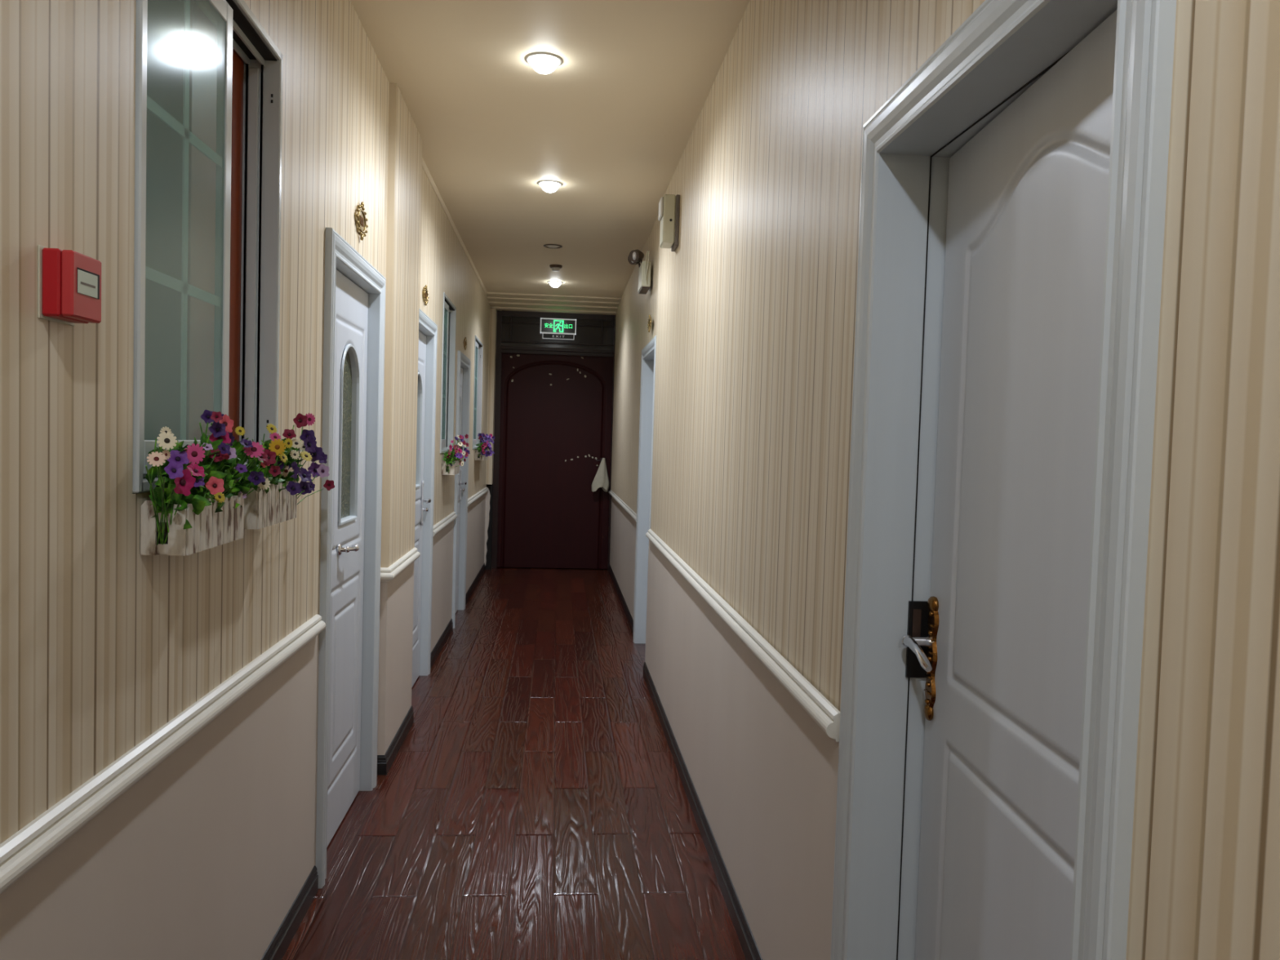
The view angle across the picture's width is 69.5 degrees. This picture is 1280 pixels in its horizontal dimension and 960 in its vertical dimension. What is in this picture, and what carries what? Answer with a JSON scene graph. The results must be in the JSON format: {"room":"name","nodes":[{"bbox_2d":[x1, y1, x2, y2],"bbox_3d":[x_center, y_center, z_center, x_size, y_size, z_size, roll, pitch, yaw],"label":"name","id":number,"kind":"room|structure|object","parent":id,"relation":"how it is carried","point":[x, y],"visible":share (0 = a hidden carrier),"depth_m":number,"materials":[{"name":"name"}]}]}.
{"room":"hotel corridor","nodes":[
{"label":"hotel corridor","id":0,"kind":"room"},
{"bbox_2d":[0,0,490,959],"bbox_3d":[-1.199,-0.213,4.255,0.180,3.000,13.300,1,2,-5],"label":"wall","id":1,"kind":"structure","parent":0,"point":[104,643],"depth_m":1.80,"materials":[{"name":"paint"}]},
{"bbox_2d":[37,244,101,326],"bbox_3d":[-0.852,-0.289,1.386,0.048,0.105,0.100,1,2,-5],"label":"fire alarm","id":2,"kind":"object","parent":1,"relation":"attached to","point":[69,281],"visible":1,"depth_m":1.34,"materials":[{"name":"red plastic"}]},
{"bbox_2d":[80,281,95,288],"bbox_3d":[-0.828,-0.292,1.385,0.001,0.004,0.043,1,2,-5],"label":"print","id":3,"kind":"object","parent":2,"relation":"attached to","point":[84,285],"depth_m":1.38,"materials":[{"name":"brown"}]},
{"bbox_2d":[0,613,325,893],"bbox_3d":[-0.787,0.579,0.317,0.030,0.061,5.320,1,2,-5],"label":"trim","id":4,"kind":"structure","parent":1,"relation":"attached to","point":[32,843],"depth_m":1.62,"materials":[{"name":"white wood"}]},
{"bbox_2d":[140,493,244,555],"bbox_3d":[-0.885,0.081,1.843,0.081,0.100,0.312,1,2,-5],"label":"planter","id":5,"kind":"object","parent":1,"relation":"attached to","point":[211,529],"visible":0.86,"depth_m":1.72,"materials":[{"name":"white wood"}]},
{"bbox_2d":[145,409,275,545],"bbox_3d":[-0.851,-0.007,1.787,0.129,0.261,0.536,1,2,-5],"label":"artificial flowers","id":6,"kind":"object","parent":5,"relation":"in","point":[202,471],"visible":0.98,"depth_m":1.77,"materials":[{"name":"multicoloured plastic"}]},
{"bbox_2d":[132,0,283,493],"bbox_3d":[-1.081,-0.555,2.039,0.316,1.475,1.410,1,2,-5],"label":"window","id":7,"kind":"structure","parent":1,"relation":"in","point":[209,76],"depth_m":2.20,"materials":[{"name":"glass"}]},
{"bbox_2d":[244,480,297,529],"bbox_3d":[-0.921,0.054,2.247,0.081,0.100,0.319,1,2,-5],"label":"planter","id":8,"kind":"object","parent":1,"relation":"attached to","point":[262,509],"visible":0.65,"depth_m":2.17,"materials":[{"name":"white wood"}]},
{"bbox_2d":[235,413,334,504],"bbox_3d":[-0.904,-0.046,2.404,0.134,0.266,0.690,1,2,-5],"label":"artificial flowers","id":9,"kind":"object","parent":8,"relation":"in","point":[286,468],"visible":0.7,"depth_m":2.33,"materials":[{"name":"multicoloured plastic"}]},
{"bbox_2d":[260,865,318,959],"bbox_3d":[-0.822,1.420,0.361,0.013,0.085,5.340,1,2,-5],"label":"baseboard","id":10,"kind":"structure","parent":1,"relation":"attached to","point":[278,945],"depth_m":2.74,"materials":[{"name":"black wood"}]},
{"bbox_2d":[315,227,386,888],"bbox_3d":[-1.131,0.247,3.447,0.154,2.153,0.926,1,2,-5],"label":"door","id":11,"kind":"structure","parent":1,"relation":"in","point":[354,292],"depth_m":3.56,"materials":[{"name":"grey paint"}]},
{"bbox_2d":[354,201,368,240],"bbox_3d":[-1.037,-0.965,3.442,0.015,0.144,0.192,1,2,-5],"label":"number plaque","id":12,"kind":"object","parent":1,"relation":"attached to","point":[361,220],"visible":1,"depth_m":3.43,"materials":[{"name":"gold paint"}]},
{"bbox_2d":[377,705,413,774],"bbox_3d":[-1.172,1.239,4.446,0.043,0.085,0.773,1,2,-5],"label":"baseboard","id":13,"kind":"structure","parent":1,"relation":"attached to","point":[384,762],"depth_m":4.29,"materials":[{"name":"black wood"}]},
{"bbox_2d":[380,547,420,582],"bbox_3d":[-1.137,0.398,4.403,0.060,0.061,0.790,1,2,-5],"label":"trim","id":14,"kind":"structure","parent":1,"relation":"attached to","point":[387,574],"depth_m":4.21,"materials":[{"name":"white wood"}]},
{"bbox_2d":[411,308,437,688],"bbox_3d":[-1.329,0.144,5.345,0.156,2.188,0.896,1,2,-5],"label":"door","id":15,"kind":"structure","parent":1,"relation":"in","point":[428,329],"depth_m":5.69,"materials":[{"name":"grey paint"}]},
{"bbox_2d":[422,284,428,306],"bbox_3d":[-1.235,-1.064,5.319,0.015,0.121,0.192,1,2,-5],"label":"number plaque","id":16,"kind":"object","parent":1,"relation":"attached to","point":[424,292],"visible":1,"depth_m":5.31,"materials":[{"name":"gold paint"}]},
{"bbox_2d":[430,618,453,669],"bbox_3d":[-1.402,1.146,6.518,0.013,0.085,1.320,1,2,-5],"label":"baseboard","id":17,"kind":"structure","parent":1,"relation":"attached to","point":[439,645],"depth_m":6.46,"materials":[{"name":"black wood"}]},
{"bbox_2d":[433,511,457,536],"bbox_3d":[-1.369,0.304,6.484,0.030,0.061,1.320,1,2,-5],"label":"trim","id":18,"kind":"structure","parent":1,"relation":"attached to","point":[448,519],"depth_m":6.39,"materials":[{"name":"white wood"}]},
{"bbox_2d":[440,292,456,453],"bbox_3d":[-1.515,-0.739,6.550,0.316,1.440,1.310,1,2,-5],"label":"window","id":19,"kind":"structure","parent":1,"relation":"in","point":[449,315],"depth_m":6.88,"materials":[{"name":"plastic"}]},
{"bbox_2d":[441,460,459,475],"bbox_3d":[-1.331,-0.090,6.498,0.083,0.097,0.344,1,2,-5],"label":"planter","id":20,"kind":"object","parent":1,"relation":"attached to","point":[454,470],"visible":0.94,"depth_m":6.33,"materials":[{"name":"white wood"}]},
{"bbox_2d":[443,434,470,473],"bbox_3d":[-1.304,-0.194,6.590,0.150,0.275,0.640,1,2,-5],"label":"artificial flowers","id":21,"kind":"object","parent":20,"relation":"in","point":[455,454],"visible":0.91,"depth_m":6.38,"materials":[{"name":"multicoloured plastic"}]},
{"bbox_2d":[422,157,487,294],"bbox_3d":[-1.381,-1.832,7.162,0.018,0.018,4.940,1,2,-5],"label":"trim","id":22,"kind":"structure","parent":1,"relation":"attached to","point":[424,165],"depth_m":6.30,"materials":[{"name":"paint"}]},
{"bbox_2d":[451,351,471,628],"bbox_3d":[-1.530,0.060,7.584,0.156,2.158,0.856,1,2,-5],"label":"door","id":23,"kind":"structure","parent":1,"relation":"in","point":[464,363],"depth_m":7.90,"materials":[{"name":"grey paint"}]},
{"bbox_2d":[463,337,466,350],"bbox_3d":[-1.442,-1.126,7.620,0.015,0.109,0.192,1,2,-5],"label":"number plaque","id":24,"kind":"object","parent":1,"relation":"attached to","point":[464,339],"visible":1,"depth_m":7.60,"materials":[{"name":"gold paint"}]},
{"bbox_2d":[465,562,485,605],"bbox_3d":[-1.657,1.020,9.364,0.013,0.085,2.560,1,2,-5],"label":"baseboard","id":25,"kind":"structure","parent":1,"relation":"attached to","point":[475,582],"depth_m":9.07,"materials":[{"name":"black wood"}]},
{"bbox_2d":[472,335,483,449],"bbox_3d":[-1.733,-0.836,8.978,0.316,1.420,1.450,1,2,-5],"label":"window","id":26,"kind":"structure","parent":1,"relation":"in","point":[478,346],"depth_m":9.38,"materials":[{"name":"glass"}]},
{"bbox_2d":[467,486,488,506],"bbox_3d":[-1.611,0.159,9.204,0.030,0.061,2.310,1,2,-5],"label":"trim","id":27,"kind":"structure","parent":1,"relation":"attached to","point":[482,492],"depth_m":8.98,"materials":[{"name":"white wood"}]},
{"bbox_2d":[475,449,488,460],"bbox_3d":[-1.564,-0.250,9.118,0.083,0.097,0.554,1,2,-5],"label":"planter","id":28,"kind":"object","parent":1,"relation":"attached to","point":[477,458],"visible":0.6,"depth_m":8.85,"materials":[{"name":"white wood"}]},
{"bbox_2d":[475,432,494,457],"bbox_3d":[-1.532,-0.340,9.164,0.153,0.253,0.851,1,2,-5],"label":"artificial flowers","id":29,"kind":"object","parent":28,"relation":"in","point":[484,445],"visible":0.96,"depth_m":8.87,"materials":[{"name":"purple plastic"}]},
{"bbox_2d":[484,487,490,565],"bbox_3d":[-1.722,0.549,10.402,0.055,0.935,0.040,1,2,-5],"label":"wall","id":30,"kind":"structure","parent":0,"point":[487,494],"depth_m":10.38,"materials":[{"name":"beige paper"}]},
{"bbox_2d":[485,308,497,569],"bbox_3d":[-1.696,-0.451,10.453,0.075,2.930,0.245,1,2,-5],"label":"wall","id":31,"kind":"structure","parent":0,"point":[493,313],"depth_m":10.33,"materials":[{"name":"paint"}]},
{"bbox_2d":[281,566,746,959],"bbox_3d":[-0.483,1.355,4.388,2.700,0.100,13.700,1,2,-5],"label":"floor","id":32,"kind":"structure","parent":0,"point":[533,804],"depth_m":3.66,"materials":[{"name":"brown wood"}]},
{"bbox_2d":[350,0,749,297],"bbox_3d":[-0.391,-1.741,4.260,2.700,0.100,13.700,1,2,-5],"label":"ceiling","id":33,"kind":"structure","parent":0,"point":[613,123],"depth_m":4.23,"materials":[{"name":"paint"}]},
{"bbox_2d":[524,52,562,74],"bbox_3d":[-0.381,-1.641,3.662,0.148,0.050,0.148,1,2,-5],"label":"recessed light","id":34,"kind":"object","parent":33,"relation":"in","point":[544,63],"visible":1,"depth_m":3.63,"materials":[{"name":"white"}]},
{"bbox_2d":[529,55,558,74],"bbox_3d":[-0.382,-1.640,3.662,0.112,0.048,0.112,1,2,-5],"label":"diffuser","id":35,"kind":"object","parent":34,"relation":"attached to","point":[544,64],"depth_m":3.63,"materials":[{"name":"white"}]},
{"bbox_2d":[537,180,562,192],"bbox_3d":[-0.531,-1.719,5.434,0.148,0.050,0.148,1,2,-5],"label":"recessed light","id":36,"kind":"object","parent":33,"relation":"in","point":[548,186],"visible":1,"depth_m":5.40,"materials":[{"name":"white"}]},
{"bbox_2d":[540,182,559,192],"bbox_3d":[-0.531,-1.718,5.434,0.112,0.048,0.112,1,2,-5],"label":"diffuser","id":37,"kind":"object","parent":36,"relation":"attached to","point":[548,187],"depth_m":5.40,"materials":[{"name":"white"}]},
{"bbox_2d":[543,244,562,248],"bbox_3d":[-0.678,-1.816,7.185,0.148,0.010,0.148,1,2,-5],"label":"recessed light","id":38,"kind":"object","parent":33,"relation":"in","point":[548,246],"visible":1,"depth_m":7.16,"materials":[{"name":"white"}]},
{"bbox_2d":[546,244,558,248],"bbox_3d":[-0.678,-1.815,7.185,0.089,0.008,0.089,1,2,-5],"label":"diffuser","id":39,"kind":"object","parent":38,"relation":"attached to","point":[548,246],"depth_m":7.17,"materials":[{"name":"white"}]},
{"bbox_2d":[547,280,563,287],"bbox_3d":[-0.812,-1.869,8.839,0.148,0.050,0.148,1,2,-5],"label":"recessed light","id":40,"kind":"object","parent":33,"relation":"in","point":[553,283],"visible":1,"depth_m":8.80,"materials":[{"name":"white glass"}]},
{"bbox_2d":[549,281,560,287],"bbox_3d":[-0.812,-1.868,8.839,0.112,0.048,0.112,1,2,-5],"label":"diffuser","id":41,"kind":"object","parent":40,"relation":"attached to","point":[554,284],"depth_m":8.80,"materials":[{"name":"white glass"}]},
{"bbox_2d":[549,264,562,271],"bbox_3d":[-0.729,-1.833,7.994,0.110,0.047,0.110,1,2,-5],"label":"smoke detector","id":42,"kind":"object","parent":33,"relation":"attached to","point":[556,268],"visible":1,"depth_m":7.96,"materials":[{"name":"brown"}]},
{"bbox_2d":[607,0,1279,959],"bbox_3d":[0.282,-0.174,4.389,0.145,3.000,13.300,1,2,-5],"label":"wall","id":43,"kind":"structure","parent":0,"point":[757,296],"depth_m":2.05,"materials":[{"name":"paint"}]},
{"bbox_2d":[488,301,617,311],"bbox_3d":[-0.933,-1.942,10.358,1.490,0.042,0.450,1,2,-5],"label":"trim","id":44,"kind":"structure","parent":43,"relation":"attached to","point":[491,304],"depth_m":10.20,"materials":[{"name":"paint"}]},
{"bbox_2d":[487,297,619,306],"bbox_3d":[-0.922,-1.944,10.233,1.490,0.026,0.700,1,2,-5],"label":"trim","id":45,"kind":"structure","parent":43,"relation":"attached to","point":[490,299],"depth_m":9.96,"materials":[{"name":"paint"}]},
{"bbox_2d":[490,306,616,315],"bbox_3d":[-0.944,-1.938,10.482,1.490,0.062,0.200,1,2,-5],"label":"trim","id":46,"kind":"structure","parent":43,"relation":"attached to","point":[498,308],"depth_m":10.41,"materials":[{"name":"paint"}]},
{"bbox_2d":[486,292,621,302],"bbox_3d":[-0.910,-1.945,10.108,1.490,0.014,0.950,1,2,-5],"label":"trim","id":47,"kind":"structure","parent":43,"relation":"attached to","point":[488,294],"depth_m":9.72,"materials":[{"name":"paint"}]},
{"bbox_2d":[608,564,633,635],"bbox_3d":[-0.202,1.083,8.884,0.013,0.085,3.780,1,2,-5],"label":"baseboard","id":48,"kind":"structure","parent":43,"relation":"attached to","point":[624,606],"depth_m":8.40,"materials":[{"name":"black wood"}]},
{"bbox_2d":[608,489,636,521],"bbox_3d":[-0.184,0.216,8.847,0.030,0.061,3.780,1,2,-5],"label":"trim","id":49,"kind":"structure","parent":43,"relation":"attached to","point":[624,506],"depth_m":8.27,"materials":[{"name":"white wood"}]},
{"bbox_2d":[633,548,635,608],"bbox_3d":[-0.035,0.708,6.973,0.012,0.996,0.028,2,2,12],"label":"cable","id":50,"kind":"object","parent":43,"relation":"attached to","point":[635,548],"visible":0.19,"depth_m":6.97,"materials":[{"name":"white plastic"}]},
{"bbox_2d":[627,249,651,293],"bbox_3d":[-0.011,-1.461,6.436,0.150,0.279,0.302,1,2,-5],"label":"emergency light","id":51,"kind":"object","parent":43,"relation":"attached to","point":[636,256],"visible":1,"depth_m":6.32,"materials":[{"name":"beige plastic"}]},
{"bbox_2d":[638,286,649,293],"bbox_3d":[0.029,-1.326,6.456,0.054,0.009,0.270,1,2,-5],"label":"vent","id":52,"kind":"object","parent":51,"relation":"attached to","point":[642,290],"depth_m":6.43,"materials":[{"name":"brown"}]},
{"bbox_2d":[632,335,656,659],"bbox_3d":[0.139,0.147,6.421,0.237,2.180,0.980,1,2,-5],"label":"door","id":53,"kind":"structure","parent":43,"relation":"in","point":[645,446],"depth_m":6.82,"materials":[{"name":"grey paint"}]},
{"bbox_2d":[647,315,652,332],"bbox_3d":[0.064,-1.059,6.250,0.015,0.121,0.181,1,2,-5],"label":"number plaque","id":54,"kind":"object","parent":43,"relation":"attached to","point":[650,322],"visible":1,"depth_m":6.24,"materials":[{"name":"gold paint"}]},
{"bbox_2d":[657,194,679,251],"bbox_3d":[0.151,-1.370,4.924,0.097,0.265,0.167,1,2,-5],"label":"junction box","id":55,"kind":"object","parent":43,"relation":"attached to","point":[668,205],"visible":1,"depth_m":4.85,"materials":[{"name":"beige plastic"}]},
{"bbox_2d":[642,662,762,959],"bbox_3d":[0.205,1.301,3.945,0.013,0.085,4.020,1,2,-5],"label":"baseboard","id":56,"kind":"structure","parent":43,"relation":"attached to","point":[745,936],"depth_m":3.37,"materials":[{"name":"black wood"}]},
{"bbox_2d":[645,528,839,742],"bbox_3d":[0.226,0.426,3.870,0.030,0.061,3.935,1,2,-5],"label":"trim","id":57,"kind":"structure","parent":43,"relation":"attached to","point":[813,702],"depth_m":2.52,"materials":[{"name":"white wood"}]},
{"bbox_2d":[830,0,1176,959],"bbox_3d":[0.561,0.387,1.431,0.222,2.142,0.921,1,2,-5],"label":"door","id":58,"kind":"structure","parent":43,"relation":"in","point":[1013,188],"depth_m":1.44,"materials":[{"name":"grey paint"}]},
{"bbox_3d":[-0.958,-0.474,10.707,2.400,3.000,0.120,1,2,-5],"label":"wall","id":59,"kind":"structure","parent":0,"visible":0},
{"bbox_2d":[491,310,614,568],"bbox_3d":[-0.991,-0.442,10.618,1.400,2.940,0.154,1,2,-5],"label":"door","id":60,"kind":"structure","parent":59,"relation":"in","point":[553,397],"depth_m":10.61,"materials":[{"name":"brown wood"}]},
{"bbox_2d":[540,315,576,339],"bbox_3d":[-0.931,-1.735,10.511,0.408,0.264,0.053,1,2,-5],"label":"exit sign","id":61,"kind":"object","parent":60,"relation":"attached to","point":[557,328],"visible":1,"depth_m":10.49,"materials":[{"name":"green plastic"}]},
{"bbox_2d":[591,457,609,491],"bbox_3d":[-0.451,-0.059,10.593,0.194,0.390,0.085,2,2,14],"label":"hanging cloth","id":62,"kind":"object","parent":60,"relation":"hanging from","point":[601,479],"visible":1,"depth_m":10.58,"materials":[{"name":"white fabric"}]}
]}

